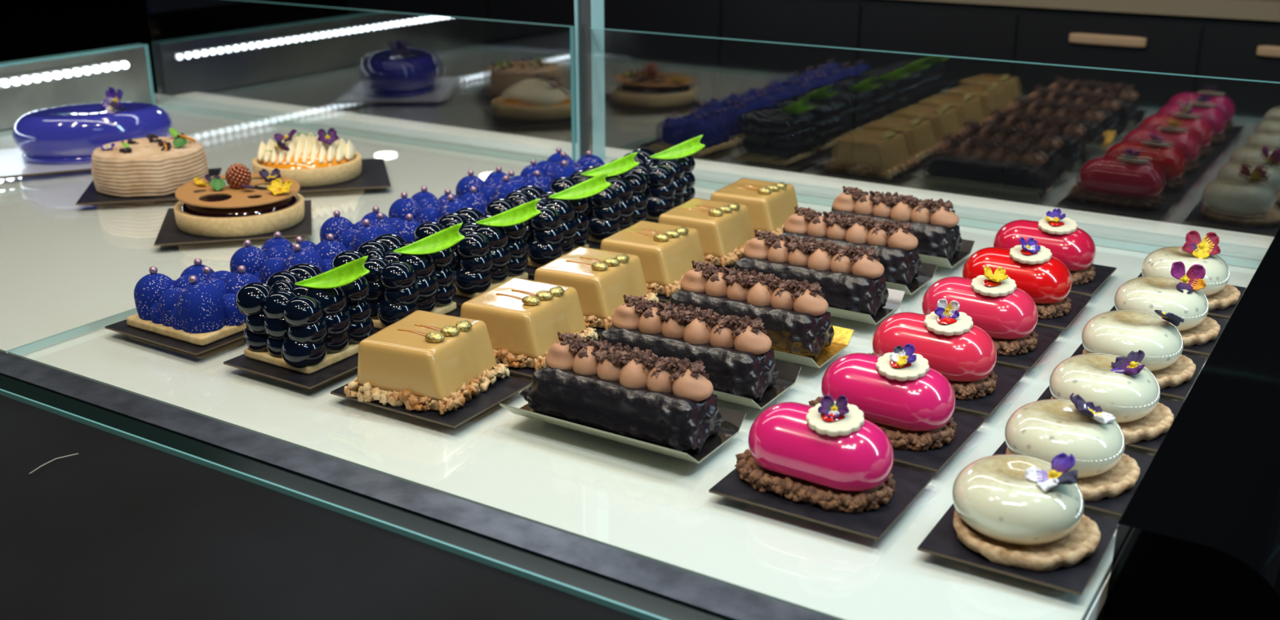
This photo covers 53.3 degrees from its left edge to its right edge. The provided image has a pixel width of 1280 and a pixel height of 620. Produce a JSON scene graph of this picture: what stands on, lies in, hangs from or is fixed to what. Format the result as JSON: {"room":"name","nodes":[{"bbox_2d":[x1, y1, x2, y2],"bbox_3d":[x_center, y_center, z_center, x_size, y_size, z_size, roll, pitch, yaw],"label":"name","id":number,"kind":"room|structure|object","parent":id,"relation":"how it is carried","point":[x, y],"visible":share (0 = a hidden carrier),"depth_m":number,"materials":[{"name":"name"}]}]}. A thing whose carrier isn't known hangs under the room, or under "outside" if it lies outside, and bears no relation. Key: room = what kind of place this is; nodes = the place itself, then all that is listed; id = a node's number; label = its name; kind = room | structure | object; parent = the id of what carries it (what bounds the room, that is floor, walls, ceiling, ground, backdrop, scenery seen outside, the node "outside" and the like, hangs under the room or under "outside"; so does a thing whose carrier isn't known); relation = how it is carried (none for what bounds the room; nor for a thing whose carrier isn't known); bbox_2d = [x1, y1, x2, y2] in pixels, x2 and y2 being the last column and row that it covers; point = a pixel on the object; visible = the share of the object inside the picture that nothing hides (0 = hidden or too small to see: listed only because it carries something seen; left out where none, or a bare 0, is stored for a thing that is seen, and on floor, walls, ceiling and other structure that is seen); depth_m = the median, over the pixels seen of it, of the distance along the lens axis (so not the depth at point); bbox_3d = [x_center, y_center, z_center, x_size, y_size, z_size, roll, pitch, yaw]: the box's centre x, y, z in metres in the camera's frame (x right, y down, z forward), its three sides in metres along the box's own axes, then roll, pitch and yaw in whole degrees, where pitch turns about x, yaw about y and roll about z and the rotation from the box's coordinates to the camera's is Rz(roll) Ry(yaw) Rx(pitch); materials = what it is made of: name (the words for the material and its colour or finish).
{"room":"food shop","nodes":[
{"label":"food shop","id":0,"kind":"room"},
{"bbox_2d":[0,43,155,131],"bbox_3d":[-1.043,-0.157,1.310,0.020,0.083,1.280,12,23,30],"label":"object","id":1,"kind":"structure","parent":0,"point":[135,83],"depth_m":1.72,"materials":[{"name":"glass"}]},
{"bbox_2d":[0,58,129,89],"bbox_3d":[-1.037,-0.170,1.289,0.010,0.015,1.228,12,23,30],"label":"led light strip","id":2,"kind":"object","parent":1,"relation":"attached to","point":[82,71],"visible":1,"depth_m":1.70,"materials":[{"name":"plastic"}]},
{"bbox_2d":[0,0,355,113],"bbox_3d":[-1.025,-0.912,6.540,17.820,0.066,16.500,12,23,30],"label":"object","id":3,"kind":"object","parent":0,"point":[293,55],"depth_m":9.66,"materials":[{"name":"black"}]},
{"bbox_2d":[0,92,1274,619],"bbox_3d":[-0.490,0.318,1.524,2.051,0.958,0.866,12,23,30],"label":"display shelf","id":4,"kind":"object","parent":3,"relation":"on","point":[65,265],"depth_m":0.79,"materials":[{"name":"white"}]},
{"bbox_2d":[0,307,136,353],"bbox_3d":[-0.424,0.017,0.951,0.010,0.006,0.111,12,23,30],"label":"glass","id":5,"kind":"object","parent":4,"relation":"on","point":[6,352],"depth_m":0.94,"materials":[{"name":"teal"}]},
{"bbox_2d":[154,103,329,132],"bbox_3d":[-0.547,-0.260,1.734,0.352,0.006,0.021,12,23,30],"label":"glass","id":6,"kind":"object","parent":4,"relation":"on","point":[165,106],"depth_m":1.74,"materials":[{"name":"teal"}]},
{"bbox_2d":[0,133,186,177],"bbox_3d":[-0.642,-0.184,1.509,0.218,0.002,0.155,-9,21,-25],"label":"cake board","id":7,"kind":"object","parent":6,"relation":"on","point":[12,164],"visible":0.22,"depth_m":1.45,"materials":[{"name":"white cardboard"}]},
{"bbox_2d":[12,87,173,164],"bbox_3d":[-0.642,-0.221,1.496,0.178,0.076,0.120,-9,21,-24],"label":"cake","id":8,"kind":"object","parent":7,"relation":"on","point":[68,135],"visible":0.96,"depth_m":1.46,"materials":[{"name":"blue food"}]},
{"bbox_2d":[75,168,222,204],"bbox_3d":[-0.522,-0.134,1.365,0.132,0.002,0.132,-4,20,-12],"label":"cake board","id":9,"kind":"object","parent":6,"relation":"on","point":[91,196],"visible":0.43,"depth_m":1.31,"materials":[{"name":"brown"}]},
{"bbox_2d":[91,128,208,197],"bbox_3d":[-0.522,-0.159,1.356,0.116,0.053,0.116,-6,20,-15],"label":"cake","id":10,"kind":"object","parent":9,"relation":"on","point":[153,165],"visible":0.98,"depth_m":1.32,"materials":[{"name":"beige food"}]},
{"bbox_2d":[154,200,311,245],"bbox_3d":[-0.388,-0.085,1.229,0.139,0.002,0.130,-5,20,-13],"label":"cake board","id":11,"kind":"object","parent":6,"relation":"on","point":[169,233],"visible":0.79,"depth_m":1.18,"materials":[{"name":"brown"}]},
{"bbox_2d":[173,163,304,237],"bbox_3d":[-0.384,-0.112,1.219,0.120,0.055,0.120,17,26,39],"label":"tart","id":12,"kind":"object","parent":11,"relation":"on","point":[245,207],"visible":1,"depth_m":1.19,"materials":[{"name":"brown food"}]},
{"bbox_2d":[0,395,644,619],"bbox_3d":[-1.001,0.065,0.967,2.442,0.099,0.418,12,23,30],"label":"glass edge","id":13,"kind":"structure","parent":4,"relation":"attached to","point":[119,528],"depth_m":0.65,"materials":[{"name":"glass"}]},
{"bbox_2d":[29,453,78,474],"bbox_3d":[-0.345,0.090,0.748,0.006,0.001,0.032,12,23,30],"label":"stray hair","id":14,"kind":"object","parent":13,"relation":"on","point":[74,454],"visible":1,"depth_m":0.75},
{"bbox_2d":[235,0,576,161],"bbox_3d":[-0.382,-0.307,1.628,0.722,0.154,0.008,12,23,30],"label":"glass pane","id":15,"kind":"object","parent":4,"relation":"on","point":[571,28],"visible":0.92,"depth_m":1.46,"materials":[{"name":"teal"}]},
{"bbox_2d":[8,309,845,619],"bbox_3d":[-0.150,0.074,0.789,0.641,0.006,0.109,12,23,30],"label":"frame","id":16,"kind":"object","parent":4,"relation":"on","point":[100,325],"depth_m":0.77,"materials":[{"name":"teal"}]},
{"bbox_2d":[104,320,244,355],"bbox_3d":[-0.334,0.011,0.957,0.102,0.002,0.081,12,23,30],"label":"cake board","id":17,"kind":"object","parent":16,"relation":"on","point":[122,327],"visible":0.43,"depth_m":0.93,"materials":[{"name":"brown cardboard"}]},
{"bbox_2d":[126,257,260,346],"bbox_3d":[-0.329,-0.012,0.952,0.089,0.046,0.072,12,23,30],"label":"pastry","id":18,"kind":"object","parent":17,"relation":"on","point":[198,308],"visible":0.91,"depth_m":0.93,"materials":[{"name":"blue food"}]},
{"bbox_2d":[223,353,358,389],"bbox_3d":[-0.232,0.033,0.895,0.084,0.002,0.080,12,23,30],"label":"cake board","id":19,"kind":"object","parent":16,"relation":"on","point":[312,380],"visible":0.43,"depth_m":0.87,"materials":[{"name":"brown cardboard"}]},
{"bbox_2d":[235,255,373,374],"bbox_3d":[-0.226,-0.005,0.884,0.095,0.076,0.080,12,23,30],"label":"pastry","id":20,"kind":"object","parent":19,"relation":"on","point":[305,319],"visible":0.99,"depth_m":0.87,"materials":[{"name":"black food"}]},
{"bbox_2d":[371,308,460,335],"bbox_3d":[-0.183,0.007,0.968,0.084,0.002,0.081,12,23,30],"label":"cake board","id":21,"kind":"object","parent":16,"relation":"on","point":[456,313],"visible":0.02,"depth_m":0.98,"materials":[{"name":"brown"}]},
{"bbox_2d":[331,222,465,329],"bbox_3d":[-0.176,-0.030,0.957,0.098,0.076,0.080,10,22,27],"label":"pastry","id":22,"kind":"object","parent":21,"relation":"on","point":[404,277],"visible":0.77,"depth_m":0.94,"materials":[{"name":"black food"}]},
{"bbox_2d":[330,377,531,428],"bbox_3d":[-0.137,0.052,0.842,0.104,0.002,0.081,11,22,29],"label":"cake board","id":23,"kind":"object","parent":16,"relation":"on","point":[504,388],"visible":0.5,"depth_m":0.81,"materials":[{"name":"brown cardboard"}]},
{"bbox_2d":[343,310,510,415],"bbox_3d":[-0.140,0.031,0.836,0.086,0.048,0.086,9,21,23],"label":"pastry","id":24,"kind":"object","parent":23,"relation":"on","point":[424,361],"visible":1,"depth_m":0.81,"materials":[{"name":"beige food"}]},
{"bbox_2d":[453,278,533,305],"bbox_3d":[-0.136,-0.019,1.042,0.084,0.002,0.080,12,23,30],"label":"cake board","id":25,"kind":"object","parent":16,"relation":"on","point":[460,300],"visible":0.02,"depth_m":1.01,"materials":[{"name":"brown"}]},
{"bbox_2d":[413,198,541,298],"bbox_3d":[-0.127,-0.056,1.028,0.101,0.076,0.080,13,23,32],"label":"pastry","id":26,"kind":"object","parent":25,"relation":"on","point":[493,251],"visible":0.76,"depth_m":1.01,"materials":[{"name":"black food"}]},
{"bbox_2d":[524,266,537,275],"bbox_3d":[-0.087,-0.045,1.115,0.084,0.002,0.080,12,23,30],"label":"cake board","id":27,"kind":"object","parent":16,"relation":"on","point":[531,270],"visible":0.02,"depth_m":1.08,"materials":[{"name":"brown"}]},
{"bbox_2d":[484,172,611,267],"bbox_3d":[-0.078,-0.082,1.102,0.102,0.077,0.080,10,22,27],"label":"pastry","id":28,"kind":"object","parent":27,"relation":"on","point":[562,225],"visible":0.64,"depth_m":1.09,"materials":[{"name":"black food"}]},
{"bbox_2d":[500,338,599,377],"bbox_3d":[-0.090,0.025,0.915,0.104,0.002,0.081,11,22,29],"label":"cake board","id":29,"kind":"object","parent":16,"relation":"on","point":[527,371],"visible":0.02,"depth_m":0.87,"materials":[{"name":"brown cardboard"}]},
{"bbox_2d":[460,277,598,370],"bbox_3d":[-0.083,0.007,0.904,0.086,0.048,0.086,10,22,26],"label":"pastry","id":30,"kind":"object","parent":29,"relation":"on","point":[523,318],"visible":0.7,"depth_m":0.88,"materials":[{"name":"brown food"}]},
{"bbox_2d":[586,240,600,249],"bbox_3d":[-0.039,-0.071,1.188,0.084,0.002,0.080,12,23,30],"label":"cake board","id":31,"kind":"object","parent":16,"relation":"on","point":[593,245],"visible":0.02,"depth_m":1.15,"materials":[{"name":"brown"}]},
{"bbox_2d":[549,151,648,243],"bbox_3d":[-0.037,-0.109,1.180,0.076,0.076,0.079,13,23,33],"label":"pastry","id":32,"kind":"object","parent":31,"relation":"on","point":[623,204],"visible":0.62,"depth_m":1.16,"materials":[{"name":"black food"}]},
{"bbox_2d":[499,403,746,463],"bbox_3d":[-0.011,0.065,0.787,0.134,0.012,0.073,12,23,30],"label":"cake tray","id":33,"kind":"object","parent":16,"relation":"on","point":[732,420],"visible":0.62,"depth_m":0.77,"materials":[{"name":"grey metal"}]},
{"bbox_2d":[520,332,722,453],"bbox_3d":[-0.011,0.045,0.781,0.129,0.053,0.047,12,23,30],"label":"pastry","id":34,"kind":"object","parent":33,"relation":"on","point":[667,402],"visible":1,"depth_m":0.76,"materials":[{"name":"black food"}]},
{"bbox_2d":[592,305,657,335],"bbox_3d":[-0.040,0.000,0.988,0.104,0.002,0.081,12,23,31],"label":"cake board","id":35,"kind":"object","parent":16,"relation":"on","point":[598,331],"visible":0.02,"depth_m":0.94,"materials":[{"name":"brown"}]},
{"bbox_2d":[533,246,658,330],"bbox_3d":[-0.038,-0.019,0.978,0.086,0.048,0.086,10,22,26],"label":"pastry","id":36,"kind":"object","parent":35,"relation":"on","point":[601,279],"visible":0.53,"depth_m":0.96,"materials":[{"name":"brown food"}]},
{"bbox_2d":[708,465,933,540],"bbox_3d":[0.102,0.097,0.713,0.100,0.002,0.083,12,23,30],"label":"cake board","id":37,"kind":"object","parent":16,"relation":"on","point":[873,524],"visible":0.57,"depth_m":0.69,"materials":[{"name":"brown"}]},
{"bbox_2d":[734,395,895,514],"bbox_3d":[0.097,0.071,0.703,0.093,0.058,0.058,12,23,31],"label":"pastry","id":38,"kind":"object","parent":37,"relation":"on","point":[825,455],"visible":1,"depth_m":0.68,"materials":[{"name":"pink food"}]},
{"bbox_2d":[821,413,844,421],"bbox_3d":[0.103,0.056,0.686,0.014,0.002,0.013,12,23,31],"label":"jelly","id":39,"kind":"object","parent":38,"relation":"on","point":[824,416],"depth_m":0.68,"materials":[{"name":"red food"}]},
{"bbox_2d":[333,128,546,163],"bbox_3d":[-0.256,-0.200,1.563,0.340,0.006,0.021,12,23,30],"label":"glass","id":40,"kind":"object","parent":4,"relation":"on","point":[358,135],"depth_m":1.57,"materials":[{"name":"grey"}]},
{"bbox_2d":[297,158,391,192],"bbox_3d":[-0.347,-0.149,1.409,0.132,0.002,0.139,-5,20,-13],"label":"cake board","id":41,"kind":"object","parent":40,"relation":"on","point":[374,174],"visible":0.43,"depth_m":1.38,"materials":[{"name":"brown"}]},
{"bbox_2d":[251,128,361,187],"bbox_3d":[-0.366,-0.174,1.398,0.117,0.054,0.117,-1,20,-4],"label":"tart","id":42,"kind":"object","parent":41,"relation":"on","point":[322,160],"visible":0.98,"depth_m":1.37,"materials":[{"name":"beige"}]},
{"bbox_2d":[574,0,604,160],"bbox_3d":[-0.057,-0.423,1.394,0.023,0.528,0.025,12,23,30],"label":"post","id":43,"kind":"object","parent":4,"relation":"on","point":[589,42],"visible":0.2,"depth_m":1.44,"materials":[{"name":"grey metal"}]},
{"bbox_2d":[589,27,1279,83],"bbox_3d":[0.391,-0.147,1.174,1.053,0.154,0.008,12,23,30],"label":"glass pane","id":44,"kind":"object","parent":4,"relation":"on","point":[589,28],"visible":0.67,"depth_m":1.20,"materials":[{"name":"teal"}]},
{"bbox_2d":[957,218,1004,231],"bbox_3d":[0.325,-0.079,1.223,0.044,0.006,0.021,12,23,30],"label":"glass","id":45,"kind":"object","parent":4,"relation":"on","point":[962,222],"depth_m":1.23,"materials":[{"name":"teal"}]},
{"bbox_2d":[645,218,658,222],"bbox_3d":[0.011,-0.097,1.261,0.084,0.002,0.080,12,23,29],"label":"cake board","id":46,"kind":"object","parent":45,"relation":"on","point":[647,220],"visible":0.02,"depth_m":1.23,"materials":[{"name":"brown"}]},
{"bbox_2d":[608,134,705,220],"bbox_3d":[0.017,-0.134,1.250,0.091,0.077,0.080,11,22,28],"label":"pastry","id":47,"kind":"object","parent":46,"relation":"on","point":[671,181],"visible":0.6,"depth_m":1.23,"materials":[{"name":"black food"}]},
{"bbox_2d":[714,263,734,269],"bbox_3d":[0.056,-0.052,1.135,0.104,0.002,0.081,12,23,30],"label":"cake board","id":48,"kind":"object","parent":45,"relation":"on","point":[733,264],"visible":0.02,"depth_m":1.09,"materials":[{"name":"brown"}]},
{"bbox_2d":[657,198,755,267],"bbox_3d":[0.058,-0.070,1.124,0.086,0.048,0.086,10,22,27],"label":"pastry","id":49,"kind":"object","parent":48,"relation":"on","point":[724,229],"visible":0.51,"depth_m":1.10,"materials":[{"name":"gold"}]},
{"bbox_2d":[711,360,801,409],"bbox_3d":[0.032,0.039,0.859,0.134,0.012,0.073,12,23,30],"label":"cake tray","id":50,"kind":"object","parent":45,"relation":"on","point":[788,375],"visible":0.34,"depth_m":0.84,"materials":[{"name":"grey"}]},
{"bbox_2d":[599,294,778,402],"bbox_3d":[0.029,0.021,0.850,0.129,0.053,0.046,11,22,28],"label":"pastry","id":51,"kind":"object","parent":50,"relation":"on","point":[738,357],"visible":0.83,"depth_m":0.83,"materials":[{"name":"black food"}]},
{"bbox_2d":[773,325,853,368],"bbox_3d":[0.078,0.016,0.925,0.134,0.012,0.073,12,23,30],"label":"cake tray","id":52,"kind":"object","parent":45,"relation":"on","point":[842,336],"visible":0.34,"depth_m":0.90,"materials":[{"name":"gold metal"}]},
{"bbox_2d":[669,260,834,359],"bbox_3d":[0.078,-0.005,0.922,0.129,0.053,0.047,12,23,31],"label":"pastry","id":53,"kind":"object","parent":52,"relation":"on","point":[796,319],"visible":0.82,"depth_m":0.90,"materials":[{"name":"black food"}]},
{"bbox_2d":[826,288,905,324],"bbox_3d":[0.132,-0.013,1.007,0.134,0.012,0.073,12,23,30],"label":"cake tray","id":54,"kind":"object","parent":45,"relation":"on","point":[895,299],"visible":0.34,"depth_m":0.97,"materials":[{"name":"grey"}]},
{"bbox_2d":[734,229,888,319],"bbox_3d":[0.131,-0.032,1.001,0.129,0.053,0.047,12,23,30],"label":"pastry","id":55,"kind":"object","parent":54,"relation":"on","point":[850,278],"visible":0.87,"depth_m":0.98,"materials":[{"name":"black food"}]},
{"bbox_2d":[885,262,937,295],"bbox_3d":[0.173,-0.036,1.072,0.134,0.012,0.073,12,23,30],"label":"cake tray","id":56,"kind":"object","parent":45,"relation":"on","point":[927,271],"visible":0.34,"depth_m":1.05,"materials":[{"name":"grey"}]},
{"bbox_2d":[777,206,921,288],"bbox_3d":[0.172,-0.057,1.069,0.129,0.053,0.047,11,22,29],"label":"pastry","id":57,"kind":"object","parent":56,"relation":"on","point":[895,247],"visible":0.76,"depth_m":1.05,"materials":[{"name":"black food"}]},
{"bbox_2d":[893,412,985,471],"bbox_3d":[0.151,0.071,0.786,0.100,0.002,0.083,12,23,31],"label":"cake board","id":58,"kind":"object","parent":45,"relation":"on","point":[935,460],"visible":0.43,"depth_m":0.75,"materials":[{"name":"brown"}]},
{"bbox_2d":[808,343,956,451],"bbox_3d":[0.148,0.046,0.775,0.093,0.059,0.058,12,23,31],"label":"pastry","id":59,"kind":"object","parent":58,"relation":"on","point":[898,392],"visible":0.7,"depth_m":0.75,"materials":[{"name":"pink food"}]},
{"bbox_2d":[889,360,911,368],"bbox_3d":[0.154,0.031,0.757,0.014,0.002,0.013,13,23,31],"label":"jelly","id":60,"kind":"object","parent":59,"relation":"on","point":[893,363],"depth_m":0.75,"materials":[{"name":"red food"}]},
{"bbox_2d":[919,239,974,268],"bbox_3d":[0.222,-0.060,1.139,0.134,0.012,0.073,12,23,30],"label":"cake tray","id":61,"kind":"object","parent":45,"relation":"on","point":[966,246],"visible":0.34,"depth_m":1.10,"materials":[{"name":"grey"}]},
{"bbox_2d":[831,186,962,262],"bbox_3d":[0.223,-0.080,1.136,0.129,0.053,0.047,12,23,31],"label":"pastry","id":62,"kind":"object","parent":61,"relation":"on","point":[935,227],"visible":0.69,"depth_m":1.11,"materials":[{"name":"black food"}]},
{"bbox_2d":[955,364,1026,416],"bbox_3d":[0.199,0.045,0.859,0.100,0.002,0.083,12,23,29],"label":"cake board","id":63,"kind":"object","parent":45,"relation":"on","point":[1007,378],"visible":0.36,"depth_m":0.83,"materials":[{"name":"brown cardboard"}]},
{"bbox_2d":[867,298,997,400],"bbox_3d":[0.193,0.019,0.845,0.093,0.061,0.058,12,23,31],"label":"pastry","id":64,"kind":"object","parent":63,"relation":"on","point":[948,338],"visible":0.64,"depth_m":0.82,"materials":[{"name":"pink food"}]},
{"bbox_2d":[936,316,956,324],"bbox_3d":[0.199,0.006,0.828,0.014,0.002,0.013,12,23,31],"label":"jelly","id":65,"kind":"object","parent":64,"relation":"on","point":[940,320],"depth_m":0.83,"materials":[{"name":"red food"}]},
{"bbox_2d":[996,326,1062,368],"bbox_3d":[0.248,0.019,0.933,0.100,0.002,0.083,12,23,30],"label":"cake board","id":66,"kind":"object","parent":45,"relation":"on","point":[1046,337],"visible":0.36,"depth_m":0.90,"materials":[{"name":"brown cardboard"}]},
{"bbox_2d":[921,266,1038,356],"bbox_3d":[0.242,-0.005,0.918,0.093,0.059,0.058,12,23,31],"label":"pastry","id":67,"kind":"object","parent":66,"relation":"on","point":[994,304],"visible":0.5,"depth_m":0.90,"materials":[{"name":"pink food"}]},
{"bbox_2d":[982,279,1001,286],"bbox_3d":[0.248,-0.020,0.901,0.014,0.002,0.013,13,23,31],"label":"jelly","id":68,"kind":"object","parent":67,"relation":"on","point":[985,282],"depth_m":0.90,"materials":[{"name":"red food"}]},
{"bbox_3d":[-0.285,-0.015,1.029,0.102,0.002,0.081,12,23,30],"label":"cake board","id":69,"kind":"object","parent":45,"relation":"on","visible":0},
{"bbox_2d":[230,231,347,284],"bbox_3d":[-0.281,-0.038,1.025,0.089,0.046,0.072,6,20,17],"label":"pastry","id":70,"kind":"object","parent":69,"relation":"on","point":[277,254],"visible":0.56,"depth_m":1.01,"materials":[{"name":"blue food"}]},
{"label":"cake board","id":71,"kind":"object","parent":45,"relation":"on","visible":0},
{"bbox_2d":[320,206,420,251],"bbox_3d":[-0.230,-0.064,1.096,0.089,0.046,0.072,17,26,40],"label":"pastry","id":72,"kind":"object","parent":71,"relation":"on","point":[375,224],"visible":0.43,"depth_m":1.08,"materials":[{"name":"blue food"}]},
{"bbox_3d":[-0.188,-0.067,1.176,0.102,0.002,0.081,12,23,31],"label":"cake board","id":73,"kind":"object","parent":45,"relation":"on","visible":0},
{"bbox_2d":[388,186,488,224],"bbox_3d":[-0.184,-0.090,1.171,0.089,0.046,0.072,5,20,14],"label":"pastry","id":74,"kind":"object","parent":73,"relation":"on","point":[424,206],"visible":0.51,"depth_m":1.15,"materials":[{"name":"blue food"}]},
{"bbox_3d":[-0.140,-0.093,1.250,0.102,0.002,0.081,11,22,29],"label":"cake board","id":75,"kind":"object","parent":45,"relation":"on","visible":0},
{"bbox_2d":[455,166,550,203],"bbox_3d":[-0.133,-0.115,1.243,0.089,0.046,0.072,13,23,33],"label":"pastry","id":76,"kind":"object","parent":75,"relation":"on","point":[498,184],"visible":0.41,"depth_m":1.23,"materials":[{"name":"blue food"}]},
{"bbox_3d":[-0.092,-0.119,1.323,0.102,0.002,0.081,12,23,30],"label":"cake board","id":77,"kind":"object","parent":45,"relation":"on","visible":0},
{"bbox_2d":[520,147,604,185],"bbox_3d":[-0.079,-0.140,1.313,0.072,0.046,0.089,10,22,26],"label":"pastry","id":78,"kind":"object","parent":77,"relation":"on","point":[558,165],"visible":0.43,"depth_m":1.30,"materials":[{"name":"blue food"}]},
{"bbox_3d":[0.105,-0.078,1.208,0.104,0.002,0.081,11,22,29],"label":"cake board","id":79,"kind":"object","parent":45,"relation":"on","visible":0},
{"bbox_2d":[710,177,799,236],"bbox_3d":[0.108,-0.096,1.196,0.086,0.048,0.086,10,22,27],"label":"pastry","id":80,"kind":"object","parent":79,"relation":"on","point":[770,205],"visible":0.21,"depth_m":1.17,"materials":[{"name":"gold"}]},
{"bbox_2d":[1092,238,1159,253],"bbox_3d":[0.438,-0.056,1.156,0.059,0.006,0.021,12,23,30],"label":"glass","id":81,"kind":"object","parent":4,"relation":"on","point":[1097,242],"depth_m":1.16,"materials":[{"name":"teal"}]},
{"bbox_2d":[992,440,1154,516],"bbox_3d":[0.245,0.090,0.732,0.081,0.002,0.082,12,23,31],"label":"cake board","id":82,"kind":"object","parent":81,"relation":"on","point":[1117,505],"visible":0.14,"depth_m":0.70,"materials":[{"name":"brown"}]},
{"bbox_2d":[1004,392,1140,502],"bbox_3d":[0.243,0.071,0.717,0.074,0.049,0.072,12,23,30],"label":"pastry","id":83,"kind":"object","parent":82,"relation":"on","point":[1042,429],"visible":0.9,"depth_m":0.70,"materials":[{"name":"white food"}]},
{"bbox_2d":[1070,263,1116,295],"bbox_3d":[0.343,-0.033,1.080,0.100,0.002,0.083,12,23,30],"label":"cake board","id":84,"kind":"object","parent":81,"relation":"on","point":[1102,273],"visible":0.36,"depth_m":1.05,"materials":[{"name":"brown"}]},
{"bbox_2d":[993,208,1096,285],"bbox_3d":[0.336,-0.057,1.065,0.093,0.059,0.058,11,22,29],"label":"pastry","id":85,"kind":"object","parent":84,"relation":"on","point":[1074,247],"visible":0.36,"depth_m":1.04,"materials":[{"name":"pink food"}]},
{"bbox_2d":[1048,221,1064,226],"bbox_3d":[0.342,-0.072,1.049,0.014,0.002,0.013,11,22,29],"label":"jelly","id":86,"kind":"object","parent":85,"relation":"on","point":[1050,223],"depth_m":1.05,"materials":[{"name":"red food"}]},
{"bbox_2d":[1036,386,1183,452],"bbox_3d":[0.293,0.065,0.805,0.081,0.002,0.082,12,23,30],"label":"cake board","id":87,"kind":"object","parent":81,"relation":"on","point":[1175,406],"visible":0.07,"depth_m":0.80,"materials":[{"name":"brown cardboard"}]},
{"bbox_2d":[1048,350,1173,444],"bbox_3d":[0.291,0.048,0.786,0.074,0.045,0.072,12,23,30],"label":"pastry","id":88,"kind":"object","parent":87,"relation":"on","point":[1123,388],"visible":0.88,"depth_m":0.77,"materials":[{"name":"white food"}]},
{"bbox_2d":[1070,342,1206,399],"bbox_3d":[0.340,0.038,0.879,0.081,0.002,0.082,12,23,30],"label":"cake board","id":89,"kind":"object","parent":81,"relation":"on","point":[1181,391],"visible":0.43,"depth_m":0.85,"materials":[{"name":"brown cardboard"}]},
{"bbox_2d":[1081,310,1195,389],"bbox_3d":[0.338,0.019,0.862,0.074,0.050,0.072,12,23,30],"label":"pastry","id":90,"kind":"object","parent":89,"relation":"on","point":[1119,333],"visible":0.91,"depth_m":0.85,"materials":[{"name":"white food"}]},
{"bbox_2d":[1109,305,1228,355],"bbox_3d":[0.389,0.013,0.952,0.081,0.002,0.082,12,23,30],"label":"cake board","id":91,"kind":"object","parent":81,"relation":"on","point":[1206,348],"visible":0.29,"depth_m":0.91,"materials":[{"name":"brown cardboard"}]},
{"bbox_2d":[1114,261,1220,347],"bbox_3d":[0.388,-0.010,0.934,0.074,0.056,0.072,12,23,30],"label":"pastry","id":92,"kind":"object","parent":91,"relation":"on","point":[1182,296],"visible":0.85,"depth_m":0.92,"materials":[{"name":"white food"}]},
{"bbox_2d":[1137,272,1246,318],"bbox_3d":[0.438,-0.013,1.025,0.081,0.002,0.082,12,23,30],"label":"cake board","id":93,"kind":"object","parent":81,"relation":"on","point":[1227,313],"visible":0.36,"depth_m":0.98,"materials":[{"name":"brown"}]},
{"bbox_2d":[1141,231,1240,311],"bbox_3d":[0.437,-0.035,1.007,0.074,0.055,0.072,12,23,30],"label":"pastry","id":94,"kind":"object","parent":93,"relation":"on","point":[1220,295],"visible":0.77,"depth_m":1.00,"materials":[{"name":"white food"}]},
{"bbox_2d":[1103,227,1279,619],"bbox_3d":[0.480,0.198,0.990,0.086,0.419,0.792,12,23,30],"label":"display case side","id":95,"kind":"object","parent":4,"relation":"attached to","point":[1197,538],"visible":1,"depth_m":0.65,"materials":[{"name":"black paint"}]},
{"bbox_2d":[655,294,670,302],"bbox_3d":[0.007,-0.026,1.062,0.104,0.002,0.081,12,23,30],"label":"cake board","id":96,"kind":"object","parent":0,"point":[661,297],"visible":0.02,"depth_m":1.01,"materials":[{"name":"brown"}]},
{"bbox_2d":[600,220,705,297],"bbox_3d":[0.010,-0.045,1.051,0.086,0.048,0.086,10,22,27],"label":"pastry","id":97,"kind":"object","parent":96,"relation":"on","point":[665,253],"visible":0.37,"depth_m":1.03,"materials":[{"name":"beige food"}]},
{"bbox_2d":[346,0,1279,236],"bbox_3d":[0.792,-0.078,2.448,3.102,1.089,0.546,12,23,30],"label":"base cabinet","id":98,"kind":"object","parent":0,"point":[1185,150],"visible":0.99,"depth_m":2.23,"materials":[{"name":"black"}]},
{"bbox_2d":[913,0,1279,21],"bbox_3d":[0.794,-0.579,2.273,3.102,0.028,0.541,12,23,30],"label":"countertop","id":99,"kind":"structure","parent":98,"relation":"on","point":[1255,10],"depth_m":1.96,"materials":[{"name":"beige"}]},
{"bbox_2d":[917,503,1118,595],"bbox_3d":[0.197,0.117,0.658,0.081,0.002,0.082,12,23,30],"label":"cake board","id":100,"kind":"object","parent":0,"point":[943,541],"visible":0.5,"depth_m":0.64,"materials":[{"name":"brown"}]},
{"bbox_2d":[951,453,1100,572],"bbox_3d":[0.197,0.095,0.649,0.074,0.048,0.072,12,23,30],"label":"pastry","id":101,"kind":"object","parent":100,"relation":"on","point":[1025,513],"visible":1,"depth_m":0.63,"materials":[{"name":"white food"}]},
{"bbox_2d":[1036,293,1092,329],"bbox_3d":[0.296,-0.006,1.006,0.100,0.002,0.083,11,22,29],"label":"cake board","id":102,"kind":"object","parent":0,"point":[1078,303],"visible":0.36,"depth_m":0.97,"materials":[{"name":"brown"}]},
{"bbox_2d":[962,237,1071,319],"bbox_3d":[0.290,-0.030,0.989,0.093,0.059,0.058,12,23,30],"label":"pastry","id":103,"kind":"object","parent":102,"relation":"on","point":[1033,268],"visible":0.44,"depth_m":0.97,"materials":[{"name":"red food"}]},
{"bbox_2d":[1020,248,1037,254],"bbox_3d":[0.296,-0.045,0.972,0.014,0.002,0.013,12,23,30],"label":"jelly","id":104,"kind":"object","parent":103,"relation":"on","point":[1023,251],"depth_m":0.97,"materials":[{"name":"red food"}]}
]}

